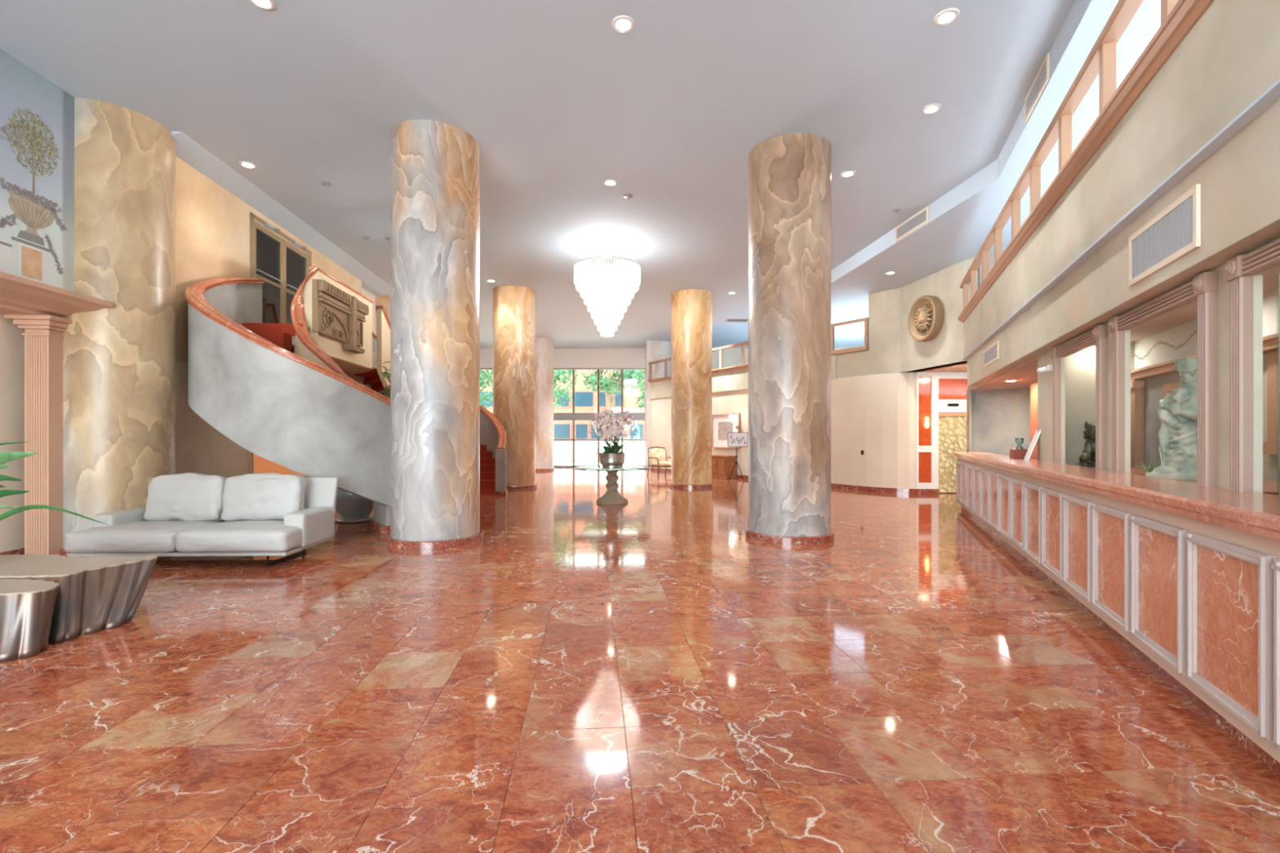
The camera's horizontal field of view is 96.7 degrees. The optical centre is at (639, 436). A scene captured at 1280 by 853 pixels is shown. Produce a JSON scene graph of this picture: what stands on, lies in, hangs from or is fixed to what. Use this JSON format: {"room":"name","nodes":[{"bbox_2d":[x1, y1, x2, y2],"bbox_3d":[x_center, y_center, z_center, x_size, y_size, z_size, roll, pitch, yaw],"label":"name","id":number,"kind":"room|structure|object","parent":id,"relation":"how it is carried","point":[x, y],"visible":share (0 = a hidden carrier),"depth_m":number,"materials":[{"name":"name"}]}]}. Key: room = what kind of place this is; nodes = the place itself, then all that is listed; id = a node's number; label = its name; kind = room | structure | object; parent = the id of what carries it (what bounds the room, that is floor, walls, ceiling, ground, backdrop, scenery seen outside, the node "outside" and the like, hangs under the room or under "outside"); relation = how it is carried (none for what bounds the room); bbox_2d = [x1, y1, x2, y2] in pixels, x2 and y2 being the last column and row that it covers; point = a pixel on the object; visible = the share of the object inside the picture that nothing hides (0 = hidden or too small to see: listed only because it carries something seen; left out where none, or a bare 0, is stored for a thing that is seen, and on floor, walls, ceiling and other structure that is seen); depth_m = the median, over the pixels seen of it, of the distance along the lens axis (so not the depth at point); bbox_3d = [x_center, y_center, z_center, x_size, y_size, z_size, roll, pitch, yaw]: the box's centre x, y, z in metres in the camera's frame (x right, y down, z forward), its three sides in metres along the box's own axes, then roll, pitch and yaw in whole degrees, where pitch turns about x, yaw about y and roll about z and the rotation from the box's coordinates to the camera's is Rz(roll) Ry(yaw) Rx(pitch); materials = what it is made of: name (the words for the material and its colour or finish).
{"room":"hotel lobby","nodes":[
{"label":"hotel lobby","id":0,"kind":"room"},
{"bbox_2d":[0,313,25,552],"bbox_3d":[-7.216,-0.100,0.505,0.302,3.200,14.200,0,0,-5],"label":"wall","id":1,"kind":"structure","parent":0,"point":[11,340],"depth_m":6.89,"materials":[{"name":"beige paint"}]},
{"bbox_2d":[0,547,24,555],"bbox_3d":[-7.041,1.440,0.294,0.015,0.120,13.750,0,0,-5],"label":"baseboard","id":2,"kind":"structure","parent":1,"relation":"attached to","point":[20,551],"depth_m":6.91,"materials":[{"name":"red stone"}]},
{"bbox_2d":[0,271,114,317],"bbox_3d":[-6.580,-1.567,0.578,0.940,0.235,13.240,0,0,-5],"label":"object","id":3,"kind":"object","parent":1,"relation":"attached to","point":[18,295],"visible":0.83,"depth_m":6.56,"materials":[{"name":"wood"}]},
{"bbox_2d":[0,48,74,292],"bbox_3d":[-6.650,-2.915,0.331,0.300,2.630,13.760,0,0,-5],"label":"wall","id":4,"kind":"structure","parent":0,"point":[21,87],"depth_m":6.72,"materials":[{"name":"grey paint"}]},
{"bbox_2d":[0,108,66,284],"bbox_3d":[-6.980,-2.763,6.175,0.008,1.986,1.663,0,0,-5],"label":"mural","id":5,"kind":"object","parent":4,"relation":"attached to","point":[31,257],"visible":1,"depth_m":6.56,"materials":[{"name":"paint"}]},
{"bbox_2d":[175,155,361,477],"bbox_3d":[-7.203,-1.300,11.343,0.320,5.600,7.400,0,0,-5],"label":"wall","id":6,"kind":"structure","parent":0,"point":[212,224],"depth_m":8.97,"materials":[{"name":"paint"}]},
{"bbox_2d":[248,450,253,474],"bbox_3d":[-6.916,0.300,10.123,0.050,2.400,0.080,0,0,-5],"label":"trim","id":7,"kind":"structure","parent":6,"relation":"attached to","point":[251,455],"depth_m":10.09,"materials":[{"name":"beige paint"}]},
{"bbox_2d":[249,212,311,323],"bbox_3d":[-6.987,-2.940,11.226,0.212,2.080,2.170,0,0,-5],"label":"door","id":8,"kind":"structure","parent":6,"relation":"in","point":[283,263],"depth_m":11.00,"materials":[{"name":"brown wood"}]},
{"bbox_2d":[244,266,377,373],"bbox_3d":[-6.468,-2.240,11.795,1.220,1.580,4.820,0,0,-5],"label":"wall","id":9,"kind":"structure","parent":6,"relation":"attached to","point":[282,335],"depth_m":10.98,"materials":[{"name":"beige paint"}]},
{"bbox_2d":[311,279,368,353],"bbox_3d":[-5.714,-2.225,11.009,0.222,1.050,2.088,0,0,-5],"label":"carved relief","id":10,"kind":"object","parent":9,"relation":"attached to","point":[338,315],"visible":1,"depth_m":10.69,"materials":[{"name":"brown stone"}]},
{"bbox_2d":[253,453,288,475],"bbox_3d":[-8.081,0.000,10.919,1.500,3.000,4.100,0,0,-5],"label":"wall","id":11,"kind":"structure","parent":0,"point":[261,465],"depth_m":12.75,"materials":[{"name":"paint"}]},
{"bbox_2d":[361,287,375,385],"bbox_3d":[-10.839,-1.365,19.671,5.650,5.730,15.000,0,0,-5],"label":"wall","id":12,"kind":"structure","parent":0,"point":[364,292],"depth_m":16.49,"materials":[{"name":"beige paint"}]},
{"bbox_2d":[375,295,390,336],"bbox_3d":[-8.200,-1.365,17.400,1.290,5.730,1.290,0,0,0],"label":"wall","id":13,"kind":"structure","parent":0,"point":[384,300],"depth_m":17.10,"materials":[{"name":"paint"}]},
{"bbox_2d":[480,348,644,368],"bbox_3d":[-4.000,-1.365,27.550,16.000,5.730,0.300,0,0,0],"label":"wall","id":14,"kind":"structure","parent":0,"point":[562,357],"depth_m":27.40,"materials":[{"name":"white paint"}]},
{"bbox_2d":[480,368,644,466],"bbox_3d":[-4.615,-0.900,27.500,9.860,4.800,0.180,0,0,0],"label":"window","id":15,"kind":"structure","parent":14,"relation":"in","point":[573,416],"depth_m":27.44,"materials":[{"name":"grey metal"}]},
{"bbox_2d":[0,0,1160,348],"bbox_3d":[6.000,-4.220,10.900,40.000,0.620,34.200,0,0,0],"label":"ceiling","id":16,"kind":"structure","parent":0,"point":[557,103],"depth_m":7.31,"materials":[{"name":"white paint"}]},
{"bbox_2d":[248,0,276,10],"bbox_3d":[-3.678,-4.224,5.536,0.243,0.012,0.243,0,0,0],"label":"recessed light","id":17,"kind":"object","parent":16,"relation":"in","point":[267,5],"visible":1,"depth_m":5.57,"materials":[{"name":"white paint"}]},
{"bbox_2d":[573,244,639,324],"bbox_3d":[-0.730,-3.225,12.700,1.477,2.010,1.478,0,0,14],"label":"chandelier","id":18,"kind":"object","parent":16,"relation":"hanging from","point":[606,280],"visible":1,"depth_m":12.49,"materials":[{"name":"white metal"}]},
{"bbox_2d":[611,15,635,32],"bbox_3d":[-0.172,-4.224,5.848,0.243,0.012,0.243,0,0,0],"label":"recessed light","id":19,"kind":"object","parent":16,"relation":"in","point":[620,24],"visible":1,"depth_m":5.84,"materials":[{"name":"white paint"}]},
{"bbox_2d":[895,205,928,241],"bbox_3d":[5.225,-4.070,10.970,0.021,0.290,1.090,0,0,-6],"label":"ceiling vent","id":20,"kind":"object","parent":16,"relation":"in","point":[921,218],"visible":1,"depth_m":10.92,"materials":[{"name":"grey metal"}]},
{"bbox_2d":[920,103,942,114],"bbox_3d":[3.765,-4.224,7.364,0.243,0.012,0.243,0,0,0],"label":"recessed light","id":21,"kind":"object","parent":16,"relation":"in","point":[931,108],"visible":1,"depth_m":7.35,"materials":[{"name":"white paint"}]},
{"bbox_2d":[933,8,959,26],"bbox_3d":[3.092,-4.224,5.748,0.243,0.012,0.243,0,0,0],"label":"recessed light","id":22,"kind":"object","parent":16,"relation":"in","point":[947,16],"visible":1,"depth_m":5.74,"materials":[{"name":"white paint"}]},
{"bbox_2d":[1024,53,1049,123],"bbox_3d":[4.662,-4.070,6.702,0.021,0.290,0.940,0,0,21],"label":"ceiling vent","id":23,"kind":"object","parent":16,"relation":"in","point":[1042,77],"visible":1,"depth_m":6.63,"materials":[{"name":"grey metal"}]},
{"bbox_2d":[0,466,1279,852],"bbox_3d":[4.000,1.600,10.800,36.000,0.200,33.600,0,0,0],"label":"floor","id":24,"kind":"structure","parent":0,"point":[646,673],"depth_m":3.21,"materials":[{"name":"red stone"}]},
{"bbox_2d":[4,314,72,555],"bbox_3d":[-7.332,0.025,6.977,0.510,2.950,0.360,0,0,-5],"label":"fluted pilaster","id":25,"kind":"object","parent":24,"relation":"on","point":[43,335],"visible":0.94,"depth_m":6.92,"materials":[{"name":"wood"}]},
{"bbox_2d":[0,554,157,662],"bbox_3d":[-5.022,1.279,4.400,1.897,0.442,1.424,0,0,0],"label":"coffee table","id":26,"kind":"object","parent":24,"relation":"on","point":[45,599],"visible":1,"depth_m":4.36,"materials":[{"name":"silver metal"}]},
{"bbox_2d":[0,451,37,497],"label":"plant","id":27,"kind":"object","parent":26,"relation":"on","point":[5,457],"depth_m":4.38,"materials":[{"name":"green plant"}]},
{"bbox_2d":[0,504,107,524],"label":"plant","id":28,"kind":"object","parent":26,"relation":"on","point":[8,513],"depth_m":4.60,"materials":[{"name":"green plant"}]},
{"bbox_2d":[59,97,175,556],"bbox_3d":[-7.120,-1.365,7.740,1.350,5.730,1.350,0,0,0],"label":"round column","id":29,"kind":"structure","parent":24,"relation":"on","point":[119,361],"depth_m":7.29,"materials":[{"name":"beige stone"}]},
{"bbox_2d":[64,472,338,566],"bbox_3d":[-5.275,0.987,7.024,2.508,1.035,1.265,0,0,-2],"label":"leather sofa","id":30,"kind":"object","parent":24,"relation":"on","point":[186,514],"visible":1,"depth_m":7.06,"materials":[{"name":"grey leather"}]},
{"bbox_2d":[64,520,222,553],"bbox_3d":[-5.910,1.194,6.859,1.238,0.296,0.961,0,0,-2],"label":"seat cushion","id":31,"kind":"object","parent":30,"relation":"on","point":[121,536],"depth_m":6.43,"materials":[{"name":"grey leather"}]},
{"bbox_2d":[143,472,226,521],"bbox_3d":[-5.776,0.782,7.276,0.960,0.646,0.342,0,-11,-2],"label":"cushion","id":32,"kind":"object","parent":30,"relation":"on","point":[186,496],"depth_m":7.15,"materials":[{"name":"white fabric"}]},
{"bbox_2d":[175,520,302,552],"bbox_3d":[-4.666,1.195,6.889,1.272,0.299,0.968,0,0,-2],"label":"seat cushion","id":33,"kind":"object","parent":30,"relation":"on","point":[232,536],"depth_m":6.46,"materials":[{"name":"grey leather"}]},
{"bbox_2d":[220,472,306,520],"bbox_3d":[-4.812,0.779,7.306,0.985,0.632,0.338,0,-11,-2],"label":"cushion","id":34,"kind":"object","parent":30,"relation":"on","point":[270,496],"depth_m":7.18,"materials":[{"name":"white fabric"}]},
{"bbox_2d":[184,266,390,534],"bbox_3d":[-5.063,-0.755,9.399,3.625,4.510,3.613,0,0,0],"label":"curved staircase","id":35,"kind":"structure","parent":24,"relation":"on","point":[297,410],"depth_m":7.93,"materials":[{"name":"grey paint"}]},
{"bbox_2d":[334,488,373,522],"bbox_3d":[-5.060,1.160,10.100,0.680,0.680,0.680,0,0,0],"label":"ceramic planter","id":36,"kind":"object","parent":24,"relation":"on","point":[349,507],"visible":0.57,"depth_m":9.83,"materials":[{"name":"grey ceramic"}]},
{"bbox_2d":[372,361,390,398],"bbox_3d":[-5.087,-0.086,11.882,0.870,3.172,0.892,0,0,0],"label":"variegated plant","id":37,"kind":"object","parent":24,"relation":"on","point":[387,389],"visible":0.08,"depth_m":11.74,"materials":[{"name":"green plant"}]},
{"bbox_2d":[355,305,507,495],"bbox_3d":[-5.498,-0.780,15.030,3.633,4.560,3.032,0,0,-29],"label":"flight","id":38,"kind":"object","parent":24,"relation":"on","point":[493,436],"visible":0.32,"depth_m":14.60,"materials":[{"name":"grey paint"}]},
{"bbox_2d":[386,120,483,549],"bbox_3d":[-2.940,-1.365,8.220,1.300,5.730,1.300,0,0,0],"label":"round column","id":39,"kind":"structure","parent":24,"relation":"on","point":[435,166],"depth_m":7.69,"materials":[{"name":"beige stone"}]},
{"bbox_2d":[493,285,537,489],"bbox_3d":[-3.660,-1.365,16.600,1.300,5.730,1.300,0,0,0],"label":"round column","id":40,"kind":"structure","parent":24,"relation":"on","point":[513,306],"depth_m":16.07,"materials":[{"name":"beige stone"}]},
{"bbox_2d":[535,337,554,471],"bbox_3d":[-4.400,-1.365,25.000,1.290,5.730,1.290,0,0,0],"label":"round column","id":41,"kind":"structure","parent":24,"relation":"on","point":[544,346],"depth_m":24.47,"materials":[{"name":"beige stone"}]},
{"bbox_2d":[573,466,650,504],"bbox_3d":[-0.630,1.110,12.870,1.744,0.780,1.744,0,0,0],"label":"round glass table","id":42,"kind":"object","parent":24,"relation":"on","point":[611,496],"visible":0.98,"depth_m":12.74,"materials":[{"name":"white"}]},
{"bbox_2d":[599,452,624,468],"bbox_3d":[-0.630,0.547,12.870,0.584,0.345,0.584,0,0,0],"label":"bowl","id":43,"kind":"object","parent":42,"relation":"on","point":[616,460],"visible":0.94,"depth_m":12.64,"materials":[{"name":"silver metal"}]},
{"bbox_2d":[589,408,635,459],"bbox_3d":[-0.630,-0.054,12.916,1.023,1.178,1.024,0,0,0],"label":"orchid plant","id":44,"kind":"object","parent":43,"relation":"in","point":[615,428],"visible":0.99,"depth_m":12.74,"materials":[{"name":"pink plant"}]},
{"bbox_2d":[649,340,654,470],"bbox_3d":[0.501,-1.365,25.406,0.300,5.730,0.300,0,0,-31],"label":"wall pier","id":45,"kind":"object","parent":24,"relation":"on","point":[651,342],"visible":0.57,"depth_m":25.22,"materials":[{"name":"beige paint"}]},
{"bbox_2d":[644,341,671,466],"bbox_3d":[0.830,-1.365,25.900,1.290,5.730,1.290,0,0,0],"label":"wall","id":46,"kind":"structure","parent":24,"relation":"on","point":[662,348],"depth_m":25.37,"materials":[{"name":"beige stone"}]},
{"bbox_2d":[647,446,671,476],"bbox_3d":[0.827,0.951,21.650,0.808,1.111,0.978,0,0,-25],"label":"armchair","id":47,"kind":"object","parent":24,"relation":"on","point":[658,456],"visible":0.95,"depth_m":21.79,"materials":[{"name":"beige fabric"}]},
{"bbox_2d":[649,448,666,462],"bbox_3d":[0.694,0.739,21.937,0.666,0.542,0.205,0,-9,-25],"label":"cushion","id":48,"kind":"object","parent":47,"relation":"on","point":[660,453],"depth_m":21.86,"materials":[{"name":"beige fabric"}]},
{"bbox_2d":[650,461,671,466],"bbox_3d":[0.859,1.043,21.583,0.690,0.169,0.804,0,0,-25],"label":"seat cushion","id":49,"kind":"object","parent":47,"relation":"on","point":[653,463],"depth_m":21.27,"materials":[{"name":"beige fabric"}]},
{"bbox_2d":[669,288,713,488],"bbox_3d":[1.537,-1.365,16.980,1.300,5.730,1.300,0,0,0],"label":"round column","id":50,"kind":"structure","parent":24,"relation":"on","point":[691,308],"depth_m":16.45,"materials":[{"name":"beige stone"}]},
{"bbox_2d":[711,454,737,479],"bbox_3d":[2.926,1.090,20.244,0.525,0.820,1.080,0,0,-31],"label":"chest","id":51,"kind":"object","parent":24,"relation":"on","point":[722,465],"visible":0.88,"depth_m":19.88,"materials":[{"name":"brown wood"}]},
{"bbox_2d":[727,432,747,481],"bbox_3d":[3.224,0.693,19.041,0.560,1.625,0.532,0,0,-36],"label":"sign stand","id":52,"kind":"object","parent":24,"relation":"on","point":[734,439],"visible":0.99,"depth_m":18.97,"materials":[{"name":"black metal"}]},
{"bbox_2d":[745,133,834,544],"bbox_3d":[2.236,-1.365,8.550,1.290,5.730,1.290,0,0,0],"label":"round column","id":53,"kind":"structure","parent":24,"relation":"on","point":[789,175],"depth_m":8.02,"materials":[{"name":"beige stone"}]},
{"bbox_2d":[1030,382,1037,459],"bbox_3d":[7.375,0.250,10.529,0.050,2.500,1.028,0,0,22],"label":"trim","id":54,"kind":"structure","parent":24,"relation":"on","point":[1033,387],"depth_m":10.77,"materials":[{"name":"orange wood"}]},
{"bbox_2d":[953,452,1279,776],"bbox_3d":[3.766,0.915,4.408,0.548,1.170,16.110,0,0,22],"label":"reception counter","id":55,"kind":"object","parent":24,"relation":"on","point":[1185,575],"depth_m":3.37,"materials":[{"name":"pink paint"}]},
{"bbox_2d":[1009,438,1027,458],"bbox_3d":[5.561,0.180,8.351,0.200,0.300,0.240,0,0,22],"label":"box","id":56,"kind":"object","parent":55,"relation":"on","point":[1015,453],"visible":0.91,"depth_m":8.26,"materials":[{"name":"red wood"}]},
{"bbox_2d":[1023,429,1040,460],"bbox_3d":[5.448,0.120,7.823,0.256,0.420,0.400,0,0,28],"label":"menu stand","id":57,"kind":"object","parent":55,"relation":"on","point":[1037,434],"visible":0.54,"depth_m":7.79,"materials":[{"name":"white plastic"}]},
{"bbox_2d":[646,340,649,470],"bbox_3d":[0.435,-1.365,26.250,0.330,5.730,2.300,0,0,0],"label":"wall","id":58,"kind":"structure","parent":0,"point":[647,341],"depth_m":25.13,"materials":[{"name":"white paint"}]},
{"bbox_2d":[651,388,748,475],"bbox_3d":[3.166,-0.080,21.081,0.290,3.160,10.460,0,0,-31],"label":"wall","id":59,"kind":"structure","parent":0,"point":[734,402],"depth_m":21.15,"materials":[{"name":"beige paint"}]},
{"bbox_2d":[711,413,740,448],"bbox_3d":[3.124,-0.180,20.755,0.080,1.240,1.500,0,0,-31],"label":"framed print","id":60,"kind":"object","parent":59,"relation":"attached to","point":[722,424],"visible":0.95,"depth_m":20.87,"materials":[{"name":"white paper"}]},
{"bbox_2d":[649,354,836,399],"bbox_3d":[3.196,-2.000,20.924,0.300,0.720,10.160,0,0,-31],"label":"wall","id":61,"kind":"structure","parent":0,"point":[735,380],"depth_m":20.77,"materials":[{"name":"beige paint"}]},
{"bbox_2d":[648,341,748,382],"bbox_3d":[2.999,-2.815,20.980,0.241,0.910,9.860,0,0,-31],"label":"gallery railing","id":62,"kind":"object","parent":61,"relation":"on","point":[743,366],"visible":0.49,"depth_m":20.94,"materials":[{"name":"beige paint"}]},
{"bbox_2d":[711,347,848,369],"bbox_3d":[8.300,-3.015,17.750,15.400,2.430,19.500,0,0,0],"label":"wall","id":63,"kind":"structure","parent":0,"point":[731,357],"depth_m":27.30,"materials":[{"name":"beige paint"}]},
{"bbox_2d":[836,350,868,378],"bbox_3d":[6.039,-2.000,16.316,0.306,0.720,1.302,0,0,-36],"label":"wall","id":64,"kind":"structure","parent":0,"point":[851,364],"depth_m":16.09,"materials":[{"name":"beige paint"}]},
{"bbox_2d":[831,317,868,355],"bbox_3d":[5.925,-2.815,16.201,0.240,0.910,1.270,0,0,-36],"label":"railing","id":65,"kind":"object","parent":64,"relation":"on","point":[865,320],"visible":0.8,"depth_m":16.03,"materials":[{"name":"beige paint"}]},
{"bbox_2d":[831,372,915,488],"bbox_3d":[6.371,-0.085,15.930,0.621,3.170,2.670,0,0,-40],"label":"wall","id":66,"kind":"structure","parent":0,"point":[874,415],"depth_m":15.47,"materials":[{"name":"beige paint"}]},
{"bbox_2d":[831,483,915,493],"bbox_3d":[6.222,1.440,15.799,0.302,0.120,2.672,0,0,-42],"label":"baseboard","id":67,"kind":"structure","parent":66,"relation":"attached to","point":[833,485],"depth_m":15.43,"materials":[{"name":"red stone"}]},
{"bbox_2d":[915,372,967,493],"bbox_3d":[8.515,-0.085,14.900,2.610,3.170,0.160,0,0,0],"label":"door","id":68,"kind":"structure","parent":66,"relation":"in","point":[941,397],"depth_m":14.91,"materials":[{"name":"white paint"}]},
{"bbox_2d":[868,257,978,374],"bbox_3d":[7.120,-2.790,14.218,0.718,2.240,3.616,0,0,-17],"label":"wall","id":69,"kind":"structure","parent":0,"point":[892,348],"depth_m":14.51,"materials":[{"name":"beige paint"}]},
{"bbox_2d":[907,295,944,342],"bbox_3d":[6.922,-2.850,13.834,0.339,1.100,1.100,0,0,-8],"label":"round medallion","id":70,"kind":"object","parent":69,"relation":"attached to","point":[926,313],"visible":1,"depth_m":13.70,"materials":[{"name":"brown stone"}]},
{"bbox_2d":[900,359,967,373],"bbox_3d":[8.750,-1.685,13.500,6.500,0.030,7.000,0,0,0],"label":"ceiling","id":71,"kind":"structure","parent":0,"point":[962,367],"depth_m":14.08,"materials":[{"name":"paint"}]},
{"bbox_2d":[978,254,994,286],"bbox_3d":[8.953,-2.855,11.864,3.300,2.110,0.200,0,0,22],"label":"wall","id":72,"kind":"structure","parent":0,"point":[991,257],"depth_m":12.33,"materials":[{"name":"paint"}]},
{"bbox_2d":[967,388,1030,458],"bbox_3d":[8.664,0.210,12.983,2.000,2.580,0.680,0,0,22],"label":"wall","id":73,"kind":"structure","parent":0,"point":[999,417],"depth_m":12.93,"materials":[{"name":"beige paint"}]},
{"bbox_2d":[967,341,1134,391],"bbox_3d":[8.463,-1.130,9.878,4.000,0.140,6.573,0,0,22],"label":"ceiling","id":74,"kind":"structure","parent":0,"point":[1026,373],"depth_m":10.60,"materials":[{"name":"paint"}]},
{"bbox_2d":[1065,341,1134,466],"bbox_3d":[5.966,0.150,7.435,0.748,2.700,0.150,0,0,22],"label":"wall","id":75,"kind":"structure","parent":0,"point":[1080,369],"depth_m":7.45,"materials":[{"name":"beige paint"}]},
{"bbox_2d":[962,44,1279,359],"bbox_3d":[4.907,-1.800,2.485,3.580,0.200,21.026,0,0,22],"label":"molding","id":76,"kind":"structure","parent":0,"point":[1272,94],"depth_m":3.86,"materials":[{"name":"white paint"}]},
{"bbox_2d":[963,0,1279,357],"bbox_3d":[3.334,-2.110,2.972,0.301,0.780,20.727,0,0,22],"label":"wall","id":77,"kind":"structure","parent":0,"point":[1232,37],"depth_m":3.94,"materials":[{"name":"beige paint"}]},
{"bbox_2d":[957,0,1213,322],"bbox_3d":[3.195,-2.925,3.002,0.240,0.850,20.676,0,0,22],"label":"balcony railing","id":78,"kind":"object","parent":77,"relation":"on","point":[1178,17],"visible":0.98,"depth_m":5.16,"materials":[{"name":"beige paint"}]},
{"bbox_2d":[966,237,1279,493],"bbox_3d":[3.725,0.190,3.591,0.055,2.620,22.169,0,0,22],"label":"wall","id":79,"kind":"structure","parent":0,"point":[1045,379],"depth_m":3.67,"materials":[{"name":"beige paint"}]},
{"bbox_2d":[1048,324,1155,475],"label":"decorative frame","id":80,"kind":"structure","parent":79,"relation":"in","point":[1099,335],"depth_m":5.54,"materials":[{"name":"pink wood"}]},
{"bbox_2d":[1078,422,1095,466],"bbox_3d":[5.436,0.093,6.819,0.278,0.533,0.444,0,0,33],"label":"statue","id":81,"kind":"object","parent":80,"relation":"on","point":[1087,459],"visible":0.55,"depth_m":6.74,"materials":[{"name":"green stone"}]},
{"bbox_2d":[1107,271,1279,495],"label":"decorative frame","id":82,"kind":"structure","parent":79,"relation":"in","point":[1204,286],"depth_m":3.79,"materials":[{"name":"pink wood"}]},
{"bbox_2d":[1145,356,1197,481],"bbox_3d":[4.538,-0.140,4.682,0.399,1.000,0.480,0,0,-18],"label":"robed statue","id":83,"kind":"object","parent":82,"relation":"on","point":[1177,412],"visible":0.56,"depth_m":4.64,"materials":[{"name":"green stone"}]},
{"bbox_2d":[1223,239,1279,495],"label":"window","id":84,"kind":"structure","parent":79,"relation":"in","point":[1240,270],"depth_m":3.36,"materials":[{"name":"beige wood"}]},
{"bbox_2d":[967,97,1279,386],"bbox_3d":[3.453,-1.410,2.921,0.401,0.640,20.723,0,0,22],"label":"wall","id":85,"kind":"structure","parent":0,"point":[1239,181],"depth_m":3.94,"materials":[{"name":"beige paint"}]},
{"bbox_2d":[982,340,999,368],"bbox_3d":[6.139,-1.420,9.976,0.022,0.310,1.340,0,0,23],"label":"air vent","id":86,"kind":"object","parent":85,"relation":"in","point":[991,354],"visible":1,"depth_m":9.91,"materials":[{"name":"beige metal"}]},
{"bbox_2d":[1128,183,1200,286],"bbox_3d":[3.686,-1.380,4.036,0.021,0.390,1.032,0,0,22],"label":"air vent","id":87,"kind":"object","parent":85,"relation":"in","point":[1174,233],"visible":1,"depth_m":3.93,"materials":[{"name":"grey metal"}]},
{"bbox_2d":[1130,268,1279,342],"bbox_3d":[5.279,-1.250,2.169,4.000,0.100,20.726,0,0,22],"label":"ceiling","id":88,"kind":"structure","parent":0,"point":[1270,280],"depth_m":5.83,"materials":[{"name":"paint"}]},
{"bbox_2d":[1143,353,1279,481],"bbox_3d":[3.438,0.150,0.138,0.152,2.700,15.568,0,0,22],"label":"wall","id":89,"kind":"structure","parent":0,"point":[1153,388],"depth_m":6.65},
{"bbox_2d":[1130,378,1145,467],"bbox_3d":[6.201,-0.100,7.194,0.130,1.200,0.478,0,0,22],"label":"pilaster","id":90,"kind":"object","parent":89,"relation":"attached to","point":[1137,385],"visible":0.5,"depth_m":7.02,"materials":[{"name":"beige paint"}]},
{"bbox_2d":[1134,328,1197,359],"bbox_3d":[6.011,-1.020,6.596,0.001,0.182,1.818,0,0,22],"label":"garland","id":91,"kind":"object","parent":89,"relation":"attached to","point":[1182,344],"visible":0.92,"depth_m":6.40,"materials":[{"name":"grey paint"}]},
{"bbox_2d":[1163,382,1179,398],"bbox_3d":[5.845,-0.040,6.201,0.030,1.080,0.564,0,0,22],"label":"trim","id":92,"kind":"structure","parent":89,"relation":"attached to","point":[1167,388],"depth_m":6.33,"materials":[{"name":"beige paint"}]},
{"bbox_2d":[1130,333,1279,379],"bbox_3d":[5.627,-0.750,5.844,0.160,0.100,3.716,0,0,22],"label":"trim","id":93,"kind":"structure","parent":89,"relation":"attached to","point":[1270,343],"depth_m":6.21,"materials":[{"name":"beige wood"}]},
{"bbox_2d":[1134,288,1279,369],"bbox_3d":[5.696,-1.000,5.815,0.010,0.400,3.716,0,0,22],"label":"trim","id":94,"kind":"structure","parent":89,"relation":"attached to","point":[1176,335],"depth_m":6.17,"materials":[{"name":"paint"}]},
{"bbox_2d":[1262,349,1279,454],"bbox_3d":[5.099,-0.325,4.408,0.040,0.950,0.813,0,0,22],"label":"trim","id":95,"kind":"structure","parent":89,"relation":"attached to","point":[1271,446],"depth_m":4.68,"materials":[{"name":"beige paint"}]},
{"label":"outside","id":96,"kind":"structure","parent":0,"visible":0},
{"bbox_2d":[553,462,644,465],"bbox_3d":[0.000,1.640,58.850,120.000,0.220,62.300,0,0,0],"label":"paving","id":97,"kind":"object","parent":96,"point":[554,463],"depth_m":31.18,"materials":[{"name":"white concrete"}]},
{"bbox_2d":[480,369,493,408],"bbox_3d":[-12.592,-2.848,39.039,6.002,8.712,6.022,0,0,0],"label":"tree","id":98,"kind":"object","parent":97,"relation":"on","point":[482,373],"visible":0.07,"depth_m":38.94,"materials":[{"name":"green plant"}]},
{"bbox_2d":[480,369,644,439],"bbox_3d":[-7.000,-2.800,52.850,48.600,8.600,10.300,0,0,0],"label":"building","id":99,"kind":"structure","parent":97,"relation":"on","point":[585,401],"depth_m":48.01,"materials":[{"name":"paint"}]},
{"bbox_2d":[553,369,577,408],"bbox_3d":[-6.500,-2.351,37.078,5.048,7.718,5.232,0,0,0],"label":"tree","id":100,"kind":"object","parent":97,"relation":"on","point":[557,373],"visible":0.11,"depth_m":36.82,"materials":[{"name":"green plant"}]},
{"bbox_2d":[553,440,644,462],"bbox_3d":[-3.000,0.925,33.650,22.000,1.250,0.300,0,0,0],"label":"wall","id":101,"kind":"structure","parent":97,"relation":"on","point":[584,451],"depth_m":33.50,"materials":[{"name":"white paint"}]},
{"bbox_2d":[581,369,643,439],"bbox_3d":[-2.206,-2.313,43.496,5.345,7.640,5.182,0,0,0],"label":"tree","id":102,"kind":"object","parent":97,"relation":"on","point":[628,380],"visible":0.59,"depth_m":43.42,"materials":[{"name":"green plant"}]},
{"bbox_2d":[631,369,644,410],"bbox_3d":[1.613,-2.237,38.030,4.411,7.492,4.473,0,0,0],"label":"tree","id":103,"kind":"object","parent":97,"relation":"on","point":[642,374],"visible":0.09,"depth_m":37.53,"materials":[{"name":"green plant"}]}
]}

